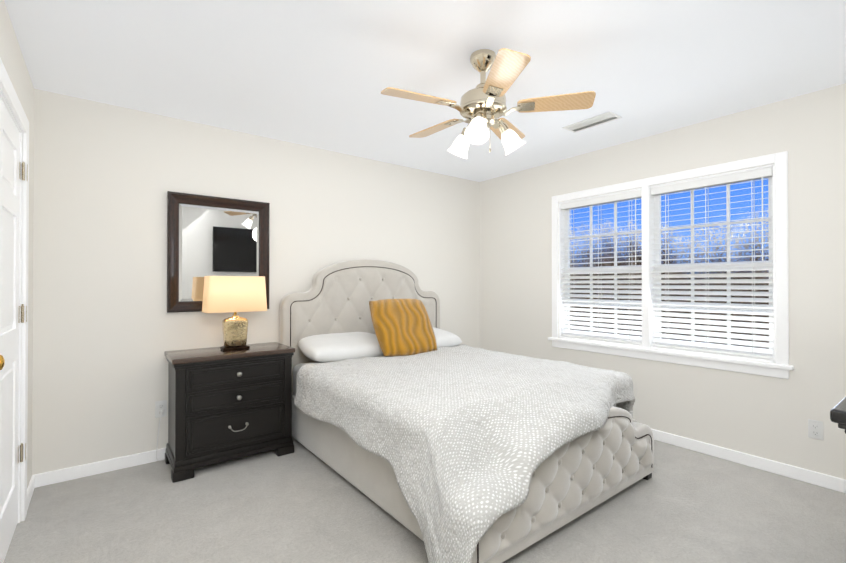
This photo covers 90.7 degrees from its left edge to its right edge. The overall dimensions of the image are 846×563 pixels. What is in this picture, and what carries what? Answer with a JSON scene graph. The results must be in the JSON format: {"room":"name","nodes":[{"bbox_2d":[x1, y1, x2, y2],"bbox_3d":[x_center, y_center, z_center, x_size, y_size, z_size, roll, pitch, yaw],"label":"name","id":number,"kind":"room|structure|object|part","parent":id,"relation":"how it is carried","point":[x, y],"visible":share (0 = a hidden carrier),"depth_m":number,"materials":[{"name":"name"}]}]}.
{"room":"bedroom","nodes":[
{"label":"bedroom","id":0,"kind":"room"},
{"bbox_2d":[0,0,33,520],"bbox_3d":[-1.264,0.028,1.004,0.120,2.440,3.820,0,0,-38],"label":"wall","id":1,"kind":"structure","parent":0,"point":[12,59],"depth_m":2.39,"materials":[{"name":"beige paint"}]},
{"bbox_2d":[0,97,27,562],"bbox_3d":[-1.787,0.233,1.758,0.064,2.015,1.109,0,0,-38],"label":"door","id":2,"kind":"structure","parent":1,"relation":"in","point":[9,249],"depth_m":1.96,"materials":[{"name":"white wood"}]},
{"bbox_3d":[-2.092,0.157,2.186,0.026,1.567,0.060,0,0,-38],"label":"door hinges","id":3,"kind":"part","parent":2,"relation":"part of","materials":[{"name":"silver metal"}]},
{"bbox_2d":[0,58,28,522],"bbox_3d":[-1.785,0.192,1.737,0.188,2.121,1.262,0,0,-38],"label":"door frame","id":4,"kind":"structure","parent":1,"relation":"attached to","point":[9,93],"depth_m":2.19,"materials":[{"name":"white wood"}]},
{"bbox_3d":[-1.458,0.276,1.402,0.077,0.066,0.066,0,0,-38],"label":"door knob","id":5,"kind":"part","parent":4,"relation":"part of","materials":[{"name":"gold metal"}]},
{"bbox_2d":[27,474,38,509],"bbox_3d":[-2.251,1.217,2.388,0.014,0.080,0.330,0,0,-38],"label":"baseboard","id":6,"kind":"structure","parent":1,"relation":"attached to","point":[34,482],"depth_m":2.46,"materials":[{"name":"white wood"}]},
{"bbox_2d":[32,89,479,474],"bbox_3d":[-0.896,0.045,3.774,4.084,2.440,0.120,0,0,-38],"label":"wall","id":7,"kind":"structure","parent":0,"point":[108,330],"depth_m":2.92,"materials":[{"name":"beige paint"}]},
{"bbox_2d":[39,448,165,486],"bbox_3d":[-0.854,1.225,3.712,3.844,0.080,0.018,0,0,-38],"label":"baseboard","id":8,"kind":"structure","parent":7,"relation":"attached to","point":[66,474],"depth_m":2.73,"materials":[{"name":"white wood"}]},
{"bbox_2d":[155,400,166,460],"bbox_3d":[-1.740,1.050,3.011,0.317,0.414,0.048,0,0,-38],"label":"electrical outlet","id":9,"kind":"object","parent":7,"relation":"attached to","point":[160,409],"visible":0.79,"depth_m":2.94,"materials":[{"name":"white plastic"}]},
{"bbox_3d":[-1.736,1.082,3.009,0.313,0.350,0.040,0,0,-38],"label":"cord","id":10,"kind":"part","parent":9,"relation":"part of","materials":[{"name":"white plastic"}]},
{"bbox_2d":[167,191,269,312],"bbox_3d":[-1.534,-0.209,3.184,0.710,0.860,0.036,0,0,-38],"label":"mirror","id":11,"kind":"object","parent":7,"relation":"attached to","point":[212,236],"visible":0.88,"depth_m":3.14,"materials":[{"name":"brown wood"}]},
{"bbox_3d":[-1.542,-0.209,3.193,0.566,0.716,0.004,0,0,-38],"label":"glass","id":12,"kind":"part","parent":11,"relation":"part of","materials":[{"name":"white"}]},
{"bbox_2d":[4,437,845,562],"bbox_3d":[0.306,1.305,2.205,4.084,0.100,4.060,0,0,-38],"label":"floor","id":13,"kind":"structure","parent":0,"point":[302,504],"depth_m":2.20,"materials":[{"name":"carpet"}]},
{"bbox_2d":[164,342,294,482],"bbox_3d":[-1.373,0.875,2.999,0.784,0.770,0.445,0,0,-38],"label":"nightstand","id":14,"kind":"object","parent":13,"relation":"on","point":[223,406],"visible":1,"depth_m":2.83,"materials":[{"name":"brown wood"}]},
{"bbox_2d":[202,276,266,350],"bbox_3d":[-1.361,0.226,3.030,0.410,0.527,0.210,0,0,-38],"label":"lamp","id":15,"kind":"object","parent":14,"relation":"on","point":[225,294],"visible":1,"depth_m":2.96,"materials":[{"name":"beige fabric"}]},
{"bbox_3d":[-1.361,0.089,3.030,0.410,0.253,0.210,0,0,-38],"label":"lamp shade","id":16,"kind":"part","parent":15,"relation":"part of","materials":[{"name":"beige fabric"}]},
{"bbox_2d":[279,259,653,562],"bbox_3d":[0.159,0.525,3.000,1.819,1.470,2.329,0,0,-38],"label":"bed","id":17,"kind":"object","parent":13,"relation":"on","point":[416,420],"visible":1,"depth_m":2.27,"materials":[{"name":"white fabric"}]},
{"bbox_2d":[298,332,383,361],"bbox_3d":[-0.630,0.534,3.439,0.742,0.193,0.486,0,0,-38],"label":"pillow","id":18,"kind":"object","parent":17,"relation":"on","point":[316,346],"depth_m":3.29,"materials":[{"name":"fabric"}]},
{"bbox_3d":[-0.500,0.506,3.902,1.666,1.420,0.095,0,0,-38],"label":"headboard","id":19,"kind":"part","parent":17,"relation":"part of","materials":[{"name":"beige fabric"}]},
{"bbox_2d":[433,327,461,347],"bbox_3d":[-0.020,0.537,3.909,0.741,0.193,0.481,0,0,-38],"label":"pillow","id":20,"kind":"object","parent":17,"relation":"on","point":[444,338],"depth_m":3.87,"materials":[{"name":"fabric"}]},
{"bbox_2d":[293,344,634,562],"bbox_3d":[0.300,0.909,2.814,1.819,0.691,1.867,0,0,-38],"label":"duvet","id":21,"kind":"object","parent":17,"relation":"on","point":[481,454],"depth_m":2.10,"materials":[{"name":"white fabric"}]},
{"bbox_3d":[0.799,0.948,2.212,1.650,0.515,0.105,0,0,-38],"label":"footboard","id":22,"kind":"part","parent":17,"relation":"part of","materials":[{"name":"beige fabric"}]},
{"bbox_2d":[830,396,845,433],"bbox_3d":[1.633,0.774,1.171,1.320,0.950,0.524,0,0,-38],"label":"dresser","id":23,"kind":"object","parent":13,"relation":"on","point":[838,413],"visible":1,"depth_m":0.97,"materials":[{"name":"black wood"}]},
{"bbox_2d":[4,0,845,181],"bbox_3d":[0.306,-1.235,2.221,4.084,0.100,4.060,0,0,-38],"label":"ceiling","id":24,"kind":"structure","parent":0,"point":[321,74],"depth_m":2.26,"materials":[{"name":"white paint"}]},
{"bbox_2d":[381,48,595,158],"bbox_3d":[0.290,-0.928,2.213,1.067,0.512,1.039,0,0,-38],"label":"fan","id":25,"kind":"object","parent":24,"relation":"hanging from","point":[481,108],"visible":1,"depth_m":2.11,"materials":[{"name":"beige wood"}]},
{"bbox_3d":[0.299,-0.745,2.226,0.424,0.138,0.396,0,0,-38],"label":"light glass","id":26,"kind":"part","parent":25,"relation":"part of","materials":[{"name":"white glass"}]},
{"bbox_2d":[562,111,621,132],"bbox_3d":[1.246,-1.174,3.095,0.170,0.010,0.380,0,0,-38],"label":"ceiling vent","id":27,"kind":"object","parent":24,"relation":"in","point":[597,120],"visible":0.98,"depth_m":3.08,"materials":[{"name":"white plastic"}]},
{"bbox_2d":[480,83,845,478],"bbox_3d":[1.877,0.043,3.422,0.120,2.440,3.820,0,0,-38],"label":"wall","id":28,"kind":"structure","parent":0,"point":[767,417],"depth_m":2.94,"materials":[{"name":"beige paint"}]},
{"bbox_2d":[548,151,793,378],"bbox_3d":[1.844,-0.102,3.424,0.169,1.470,1.830,0,0,-38],"label":"window","id":29,"kind":"structure","parent":28,"relation":"in","point":[781,367],"depth_m":3.24,"materials":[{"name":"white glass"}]},
{"bbox_2d":[560,167,772,358],"bbox_3d":[1.842,-0.118,3.422,0.070,1.277,1.612,0,0,-38],"label":"window blinds","id":30,"kind":"object","parent":29,"relation":"attached to","point":[742,177],"visible":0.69,"depth_m":3.22,"materials":[{"name":"white plastic"}]},
{"bbox_3d":[1.887,-0.116,3.456,0.040,1.282,1.620,0,0,-38],"label":"window sash","id":31,"kind":"part","parent":29,"relation":"part of","materials":[{"name":"white wood"}]},
{"bbox_2d":[651,429,845,492],"bbox_3d":[1.825,1.222,3.369,0.018,0.080,3.750,0,0,-38],"label":"baseboard","id":32,"kind":"structure","parent":28,"relation":"attached to","point":[757,462],"depth_m":2.81,"materials":[{"name":"white wood"}]},
{"bbox_2d":[808,419,822,439],"bbox_3d":[2.432,0.918,2.590,0.008,0.115,0.070,0,0,-38],"label":"electrical outlet","id":33,"kind":"object","parent":28,"relation":"attached to","point":[815,429],"visible":1,"depth_m":2.59,"materials":[{"name":"white plastic"}]},
{"label":"outside","id":34,"kind":"structure","parent":0,"visible":0},
{"bbox_2d":[570,178,768,348],"bbox_3d":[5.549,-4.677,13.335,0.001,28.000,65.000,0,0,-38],"label":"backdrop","id":35,"kind":"structure","parent":34,"point":[736,199],"depth_m":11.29,"materials":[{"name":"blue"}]}
]}

